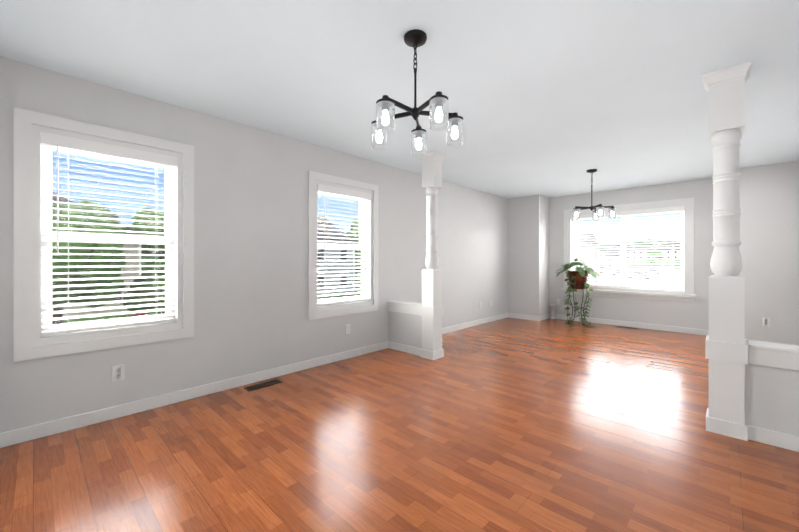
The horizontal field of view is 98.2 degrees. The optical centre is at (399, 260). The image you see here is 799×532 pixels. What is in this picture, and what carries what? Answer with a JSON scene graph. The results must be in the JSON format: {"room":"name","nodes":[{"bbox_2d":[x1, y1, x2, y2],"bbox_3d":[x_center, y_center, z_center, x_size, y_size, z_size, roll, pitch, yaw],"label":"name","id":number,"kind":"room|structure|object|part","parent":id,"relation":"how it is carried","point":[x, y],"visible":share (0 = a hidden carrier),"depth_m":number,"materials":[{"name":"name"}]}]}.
{"room":"empty living room","nodes":[
{"label":"empty living room","id":0,"kind":"room"},
{"bbox_2d":[0,56,507,432],"bbox_3d":[-0.035,-0.055,4.863,0.160,2.440,7.720,0,0,44],"label":"wall","id":1,"kind":"structure","parent":0,"point":[250,250],"depth_m":3.23,"materials":[{"name":"paint"}]},
{"bbox_2d":[14,107,193,361],"bbox_3d":[-2.151,-0.165,2.618,0.180,1.610,1.020,0,0,44],"label":"window","id":2,"kind":"structure","parent":1,"relation":"in","point":[38,136],"depth_m":2.48,"materials":[{"name":"white"}]},
{"bbox_2d":[112,364,123,381],"bbox_3d":[-2.093,0.836,2.577,0.016,0.115,0.070,0,0,44],"label":"electrical outlet","id":3,"kind":"object","parent":1,"relation":"attached to","point":[117,372],"visible":1,"depth_m":2.57,"materials":[{"name":"white plastic"}]},
{"bbox_2d":[0,341,387,447],"bbox_3d":[-1.321,1.119,3.381,0.014,0.092,3.420,0,0,44],"label":"baseboard","id":4,"kind":"structure","parent":1,"relation":"attached to","point":[24,434],"depth_m":2.75,"materials":[{"name":"white wood"}]},
{"bbox_2d":[308,171,377,319],"bbox_3d":[-0.688,-0.165,4.159,0.180,1.610,1.020,0,0,44],"label":"window","id":5,"kind":"structure","parent":1,"relation":"in","point":[366,194],"depth_m":4.13,"materials":[{"name":"white"}]},
{"bbox_2d":[346,324,349,333],"bbox_3d":[-0.617,0.815,4.133,0.016,0.115,0.070,0,0,44],"label":"electrical outlet","id":6,"kind":"object","parent":1,"relation":"attached to","point":[347,328],"visible":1,"depth_m":4.13,"materials":[{"name":"white plastic"}]},
{"bbox_2d":[442,313,507,333],"bbox_3d":[1.085,1.119,5.916,0.014,0.092,3.330,0,0,44],"label":"baseboard","id":7,"kind":"structure","parent":1,"relation":"attached to","point":[481,321],"depth_m":6.12,"materials":[{"name":"white wood"}]},
{"bbox_2d":[0,317,798,531],"bbox_3d":[2.091,1.225,2.846,6.300,0.120,8.000,0,0,44],"label":"floor","id":8,"kind":"structure","parent":0,"point":[507,424],"depth_m":2.08,"materials":[{"name":"laminate"}]},
{"bbox_2d":[244,379,281,390],"bbox_3d":[-1.272,1.162,3.239,0.110,0.006,0.320,0,0,44],"label":"floor vent","id":9,"kind":"object","parent":8,"relation":"in","point":[262,385],"visible":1,"depth_m":3.23,"materials":[{"name":"brown metal"}]},
{"bbox_2d":[418,151,445,359],"bbox_3d":[0.393,-0.055,4.195,0.235,2.440,0.235,0,0,44],"label":"column","id":10,"kind":"structure","parent":8,"relation":"on","point":[431,310],"depth_m":4.13,"materials":[{"name":"white wood"}]},
{"bbox_2d":[550,304,554,318],"bbox_3d":[3.063,1.017,6.920,0.096,0.296,0.096,0,0,44],"label":"can","id":11,"kind":"object","parent":8,"relation":"on","point":[552,311],"visible":1,"depth_m":6.88,"materials":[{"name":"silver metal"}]},
{"bbox_2d":[556,257,600,329],"bbox_3d":[3.236,0.570,6.296,0.838,1.286,0.596,0,0,44],"label":"plant","id":12,"kind":"object","parent":8,"relation":"on","point":[579,276],"visible":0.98,"depth_m":6.26,"materials":[{"name":"green plant"}]},
{"bbox_3d":[3.286,0.354,6.371,0.376,0.332,0.376,0,0,44],"label":"pot","id":13,"kind":"part","parent":12,"relation":"part of","materials":[{"name":"ceramic"}]},
{"bbox_2d":[703,61,750,440],"bbox_3d":[2.244,-0.054,2.378,0.235,2.440,0.235,0,0,44],"label":"column","id":14,"kind":"structure","parent":8,"relation":"on","point":[726,348],"depth_m":2.32,"materials":[{"name":"white wood"}]},
{"bbox_2d":[0,0,798,198],"bbox_3d":[2.091,-1.335,2.845,6.300,0.120,8.000,0,0,44],"label":"ceiling","id":15,"kind":"structure","parent":0,"point":[552,98],"depth_m":2.32,"materials":[{"name":"paint"}]},
{"bbox_2d":[371,29,462,155],"bbox_3d":[0.075,-0.977,1.957,0.545,0.595,0.524,0,0,44],"label":"chandelier","id":16,"kind":"object","parent":15,"relation":"hanging from","point":[415,38],"visible":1,"depth_m":1.95,"materials":[{"name":"black metal"}]},
{"bbox_2d":[571,169,616,221],"bbox_3d":[2.722,-0.927,4.895,0.573,0.695,0.555,0,0,44],"label":"chandelier","id":17,"kind":"object","parent":15,"relation":"hanging from","point":[576,212],"visible":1,"depth_m":4.81,"materials":[{"name":"black metal"}]},
{"bbox_2d":[388,311,421,348],"bbox_3d":[0.118,0.915,4.456,0.620,0.500,0.120,0,0,44],"label":"wall","id":18,"kind":"structure","parent":0,"point":[404,329],"depth_m":4.41,"materials":[{"name":"paint"}]},
{"bbox_2d":[387,300,421,314],"bbox_3d":[0.105,0.606,4.468,0.585,0.128,0.164,0,0,44],"label":"trim","id":19,"kind":"structure","parent":18,"relation":"on","point":[413,308],"depth_m":4.42,"materials":[{"name":"white wood"}]},
{"bbox_2d":[388,341,420,355],"bbox_3d":[0.075,1.119,4.404,0.570,0.092,0.014,0,0,44],"label":"baseboard","id":20,"kind":"structure","parent":18,"relation":"attached to","point":[392,345],"depth_m":4.41,"materials":[{"name":"white wood"}]},
{"bbox_2d":[508,195,548,315],"bbox_3d":[2.635,-0.055,7.086,0.650,2.440,0.500,0,0,44],"label":"wall","id":21,"kind":"structure","parent":0,"point":[528,255],"depth_m":6.88,"materials":[{"name":"paint"}]},
{"bbox_2d":[508,313,539,320],"bbox_3d":[2.475,1.119,6.886,0.634,0.092,0.018,0,0,44],"label":"baseboard","id":22,"kind":"structure","parent":21,"relation":"attached to","point":[520,316],"depth_m":6.87,"materials":[{"name":"white wood"}]},
{"bbox_2d":[540,313,549,320],"bbox_3d":[2.879,1.119,6.861,0.014,0.092,0.450,0,0,44],"label":"baseboard","id":23,"kind":"structure","parent":21,"relation":"attached to","point":[543,317],"depth_m":6.83,"materials":[{"name":"white wood"}]},
{"bbox_2d":[549,178,713,329],"bbox_3d":[3.786,-0.055,6.447,3.200,2.440,0.160,0,0,44],"label":"wall","id":24,"kind":"structure","parent":0,"point":[695,314],"depth_m":5.90,"materials":[{"name":"paint"}]},
{"bbox_2d":[561,198,696,301],"bbox_3d":[3.993,-0.172,6.200,2.020,1.655,0.235,0,0,44],"label":"window","id":25,"kind":"structure","parent":24,"relation":"in","point":[684,291],"depth_m":6.00,"materials":[{"name":"white"}]},
{"bbox_2d":[555,314,708,335],"bbox_3d":[3.962,1.119,6.161,2.550,0.092,0.014,0,0,44],"label":"baseboard","id":26,"kind":"structure","parent":24,"relation":"attached to","point":[557,316],"depth_m":5.96,"materials":[{"name":"white wood"}]},
{"bbox_2d":[738,161,798,344],"bbox_3d":[5.105,-0.055,4.851,0.910,2.440,0.660,0,0,44],"label":"wall","id":27,"kind":"structure","parent":0,"point":[769,225],"depth_m":4.58,"materials":[{"name":"paint"}]},
{"bbox_2d":[762,317,769,326],"bbox_3d":[4.881,0.815,4.609,0.070,0.115,0.016,0,0,44],"label":"electrical outlet","id":28,"kind":"object","parent":27,"relation":"attached to","point":[765,321],"visible":1,"depth_m":4.61,"materials":[{"name":"white plastic"}]},
{"bbox_2d":[746,339,794,344],"bbox_3d":[4.802,1.119,4.674,0.744,0.092,0.014,0,0,44],"label":"trim","id":29,"kind":"structure","parent":27,"relation":"attached to","point":[746,339],"depth_m":4.57,"materials":[{"name":"white wood"}]},
{"bbox_2d":[745,363,798,436],"bbox_3d":[2.571,0.915,2.073,0.760,0.500,0.120,0,0,44],"label":"wall","id":30,"kind":"structure","parent":0,"point":[772,398],"depth_m":2.19,"materials":[{"name":"paint"}]},
{"bbox_2d":[747,340,798,370],"bbox_3d":[2.526,0.607,2.115,0.562,0.128,0.164,0,0,44],"label":"trim","id":31,"kind":"structure","parent":30,"relation":"on","point":[782,356],"depth_m":2.18,"materials":[{"name":"white wood"}]},
{"bbox_2d":[748,425,798,451],"bbox_3d":[3.097,1.120,1.480,2.300,0.092,0.014,0,0,44],"label":"baseboard","id":32,"kind":"structure","parent":30,"relation":"attached to","point":[757,434],"depth_m":2.18,"materials":[{"name":"white wood"}]},
{"label":"outside","id":33,"kind":"structure","parent":0,"visible":0},
{"bbox_2d":[52,276,360,323],"bbox_3d":[64.481,3.895,145.339,420.000,0.300,620.000,0,0,44],"label":"ground","id":34,"kind":"structure","parent":33,"point":[125,315],"depth_m":23.32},
{"bbox_2d":[52,200,127,324],"bbox_3d":[-11.080,0.829,10.775,5.414,5.881,4.224,0,0,44],"label":"tree","id":35,"kind":"object","parent":34,"relation":"on","point":[76,244],"depth_m":10.58,"materials":[{"name":"green plant"}]},
{"bbox_2d":[52,192,141,316],"bbox_3d":[-25.769,-0.288,25.568,10.800,8.100,9.800,0,0,44],"label":"house","id":36,"kind":"structure","parent":34,"relation":"on","point":[134,263],"depth_m":24.57,"materials":[{"name":"white"}]},
{"bbox_2d":[123,259,165,315],"bbox_3d":[-8.807,1.836,14.049,3.458,3.868,3.619,0,0,44],"label":"tree","id":37,"kind":"object","parent":34,"relation":"on","point":[149,291],"depth_m":13.05,"materials":[{"name":"green plant"}]},
{"bbox_2d":[126,208,165,259],"bbox_3d":[-26.514,-1.194,38.954,7.590,9.917,6.717,0,0,44],"label":"tree","id":38,"kind":"object","parent":34,"relation":"on","point":[147,218],"depth_m":36.44,"materials":[{"name":"green plant"}]},
{"bbox_2d":[317,216,357,295],"bbox_3d":[-12.000,-0.490,40.074,10.800,8.500,9.800,0,0,44],"label":"house","id":39,"kind":"structure","parent":34,"relation":"on","point":[320,230],"depth_m":37.75,"materials":[{"name":"white"}]},
{"bbox_2d":[346,218,360,251],"bbox_3d":[-3.508,-1.169,44.501,6.597,9.864,6.548,0,0,44],"label":"tree","id":40,"kind":"object","parent":34,"relation":"on","point":[350,234],"depth_m":42.97,"materials":[{"name":"green plant"}]},
{"bbox_2d":[141,238,680,273],"bbox_3d":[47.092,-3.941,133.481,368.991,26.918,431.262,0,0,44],"label":"tree","id":41,"kind":"object","parent":34,"relation":"on","point":[359,255],"depth_m":251.56,"materials":[{"name":"green plant"}]},
{"bbox_2d":[575,233,602,283],"bbox_3d":[19.336,0.209,45.488,10.800,7.100,9.800,0,0,44],"label":"house","id":42,"kind":"structure","parent":34,"relation":"on","point":[590,238],"depth_m":41.78,"materials":[{"name":"white"}]},
{"bbox_2d":[599,251,619,269],"bbox_3d":[84.962,-0.155,146.579,12.800,7.800,9.800,0,0,44],"label":"house","id":43,"kind":"structure","parent":34,"relation":"on","point":[612,258],"depth_m":141.50,"materials":[{"name":"white"}]},
{"bbox_2d":[599,268,680,286],"bbox_3d":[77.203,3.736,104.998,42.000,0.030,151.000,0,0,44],"label":"parking garage","id":44,"kind":"structure","parent":34,"relation":"on","point":[627,279],"depth_m":68.43,"materials":[{"name":"white"}]},
{"bbox_2d":[610,270,632,275],"bbox_3d":[52.689,2.964,82.078,4.400,1.492,2.040,0,0,44],"label":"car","id":45,"kind":"object","parent":44,"relation":"on","point":[628,273],"depth_m":81.73,"materials":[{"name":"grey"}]},
{"bbox_2d":[626,272,654,280],"bbox_3d":[46.025,2.966,66.343,4.400,1.492,2.040,0,0,44],"label":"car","id":46,"kind":"object","parent":44,"relation":"on","point":[647,277],"depth_m":65.72,"materials":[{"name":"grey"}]},
{"bbox_2d":[642,268,661,273],"bbox_3d":[72.402,2.962,99.214,4.400,1.492,2.040,0,0,44],"label":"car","id":47,"kind":"object","parent":44,"relation":"on","point":[656,271],"depth_m":98.27,"materials":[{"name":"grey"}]},
{"bbox_2d":[646,250,663,267],"bbox_3d":[110.394,-0.434,149.510,6.254,8.368,6.896,0,0,44],"label":"tree","id":48,"kind":"object","parent":34,"relation":"on","point":[648,258],"depth_m":148.37,"materials":[{"name":"green plant"}]},
{"bbox_3d":[-51.163,3.753,-17.887,7.000,0.030,204.000,0,0,44],"label":"road","id":49,"kind":"object","parent":34,"relation":"on","visible":0},
{"bbox_2d":[129,311,147,316],"bbox_3d":[-13.704,2.973,21.285,2.040,1.492,4.400,0,0,44],"label":"car","id":50,"kind":"object","parent":49,"relation":"on","point":[137,315],"depth_m":19.37,"materials":[{"name":"metal"}]},
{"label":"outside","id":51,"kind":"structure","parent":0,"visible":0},
{"bbox_2d":[619,260,680,268],"bbox_3d":[188.403,-1.423,275.888,420.000,10.900,260.000,0,0,44],"label":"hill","id":52,"kind":"structure","parent":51,"point":[652,264],"depth_m":178.28,"materials":[{"name":"green plant"}]},
{"bbox_2d":[608,246,680,259],"bbox_3d":[150.880,-4.362,195.688,56.800,7.800,14.800,0,0,44],"label":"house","id":53,"kind":"structure","parent":52,"relation":"on","point":[661,250],"depth_m":197.28,"materials":[{"name":"white"}]}
]}

